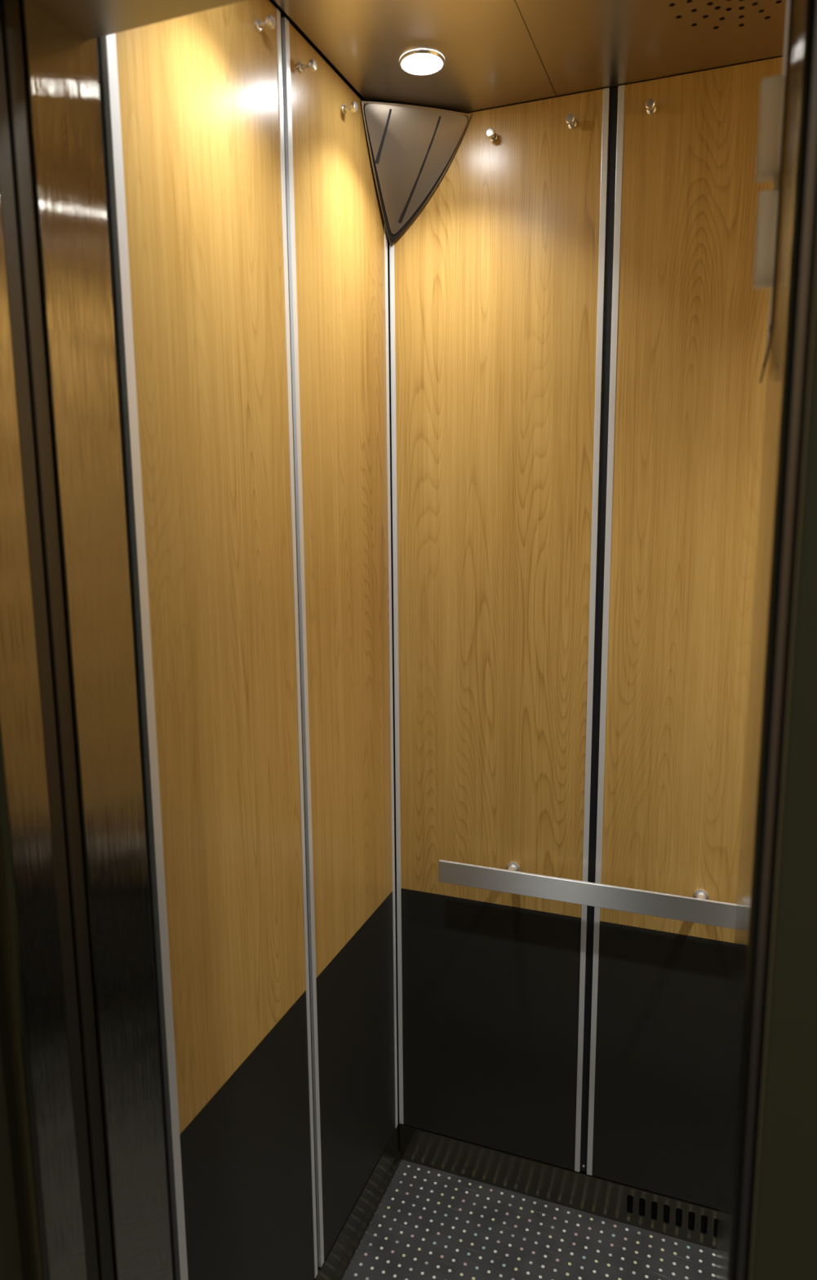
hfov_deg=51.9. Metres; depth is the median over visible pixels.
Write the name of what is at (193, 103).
wall panel
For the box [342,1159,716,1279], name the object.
floor
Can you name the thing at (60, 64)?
door frame
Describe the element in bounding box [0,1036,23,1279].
wall
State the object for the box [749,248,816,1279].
door frame
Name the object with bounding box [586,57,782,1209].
wall panel
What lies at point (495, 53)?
ceiling
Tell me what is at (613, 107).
strip
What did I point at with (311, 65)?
stud
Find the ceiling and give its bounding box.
[272,0,786,113]
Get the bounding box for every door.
[0,0,114,1279]
[0,16,98,1279]
[736,3,816,1279]
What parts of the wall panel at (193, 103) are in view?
edge trim, kick panel, edge trim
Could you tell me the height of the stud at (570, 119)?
0.016 m
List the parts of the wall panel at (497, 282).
edge trim, kick panel, edge trim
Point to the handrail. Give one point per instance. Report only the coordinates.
(698, 909)
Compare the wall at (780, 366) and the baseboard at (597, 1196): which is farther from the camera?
the baseboard at (597, 1196)
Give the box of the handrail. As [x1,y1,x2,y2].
[438,859,736,928]
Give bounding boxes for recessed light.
[399,48,444,75]
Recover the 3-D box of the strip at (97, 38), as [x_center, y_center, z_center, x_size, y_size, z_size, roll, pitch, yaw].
[-0.337,0.185,1.025,0.028,2.300,0.011,3,10,21]
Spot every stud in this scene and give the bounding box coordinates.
[254,14,275,31]
[297,58,316,74]
[340,102,357,115]
[485,127,497,142]
[565,114,577,128]
[645,98,656,115]
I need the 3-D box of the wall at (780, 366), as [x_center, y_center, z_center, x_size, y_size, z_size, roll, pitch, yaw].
[0.617,0.281,0.704,0.630,2.199,0.269,3,10,21]
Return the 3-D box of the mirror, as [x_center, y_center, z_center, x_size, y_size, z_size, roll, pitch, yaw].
[0.016,-0.852,1.521,0.167,0.213,0.125,3,10,21]
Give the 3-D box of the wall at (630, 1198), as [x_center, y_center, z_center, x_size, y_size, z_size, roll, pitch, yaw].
[0.569,0.127,1.558,1.287,2.230,0.022,3,10,21]
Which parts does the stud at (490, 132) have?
wall plate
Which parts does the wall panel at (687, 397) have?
edge trim, kick panel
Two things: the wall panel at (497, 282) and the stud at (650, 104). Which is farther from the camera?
the wall panel at (497, 282)
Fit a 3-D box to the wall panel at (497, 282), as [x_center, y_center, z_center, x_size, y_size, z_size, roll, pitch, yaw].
[0.164,0.079,1.690,0.412,2.108,0.009,3,10,21]
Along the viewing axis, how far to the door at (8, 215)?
0.86 m
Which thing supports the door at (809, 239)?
in the wall at (780, 366)
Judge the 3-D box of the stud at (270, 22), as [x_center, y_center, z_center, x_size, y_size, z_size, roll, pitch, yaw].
[-0.197,-0.851,1.158,0.026,0.016,0.016,3,10,21]
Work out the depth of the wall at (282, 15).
1.06 m
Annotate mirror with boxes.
[360,101,471,246]
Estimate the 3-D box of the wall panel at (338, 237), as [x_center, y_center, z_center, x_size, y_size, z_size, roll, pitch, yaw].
[-0.106,0.100,1.576,0.009,2.108,0.389,3,10,21]
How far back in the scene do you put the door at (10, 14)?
0.87 m
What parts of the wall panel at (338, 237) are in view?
edge trim, kick panel, edge trim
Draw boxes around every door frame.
[0,202,87,1279]
[18,0,245,1279]
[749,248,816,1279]
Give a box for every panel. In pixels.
[99,0,317,1279]
[281,17,397,1267]
[389,88,609,1172]
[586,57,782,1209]
[753,0,793,382]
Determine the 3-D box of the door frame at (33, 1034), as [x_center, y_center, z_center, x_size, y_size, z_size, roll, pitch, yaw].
[-0.404,0.114,0.842,0.046,2.500,0.057,3,10,21]
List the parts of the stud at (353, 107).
wall plate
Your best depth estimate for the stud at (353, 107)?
1.41 m
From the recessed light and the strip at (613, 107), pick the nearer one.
the recessed light
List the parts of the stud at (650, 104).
wall plate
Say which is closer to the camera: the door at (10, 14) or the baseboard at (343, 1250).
the door at (10, 14)
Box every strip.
[96,37,175,1279]
[280,17,318,1267]
[580,87,617,1172]
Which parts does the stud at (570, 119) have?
wall plate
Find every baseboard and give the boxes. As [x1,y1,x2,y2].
[314,1124,402,1279]
[400,1124,719,1248]
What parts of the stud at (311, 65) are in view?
wall plate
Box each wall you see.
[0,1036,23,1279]
[98,0,364,1277]
[387,56,782,1236]
[715,0,816,1279]
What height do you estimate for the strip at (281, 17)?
2.108 m
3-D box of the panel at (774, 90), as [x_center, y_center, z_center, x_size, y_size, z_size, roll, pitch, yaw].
[0.314,-0.413,0.730,0.020,0.354,0.105,3,10,21]
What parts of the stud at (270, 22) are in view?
wall plate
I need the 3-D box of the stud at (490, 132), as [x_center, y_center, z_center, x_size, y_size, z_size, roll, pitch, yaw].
[0.150,-0.911,1.514,0.016,0.016,0.026,3,10,21]

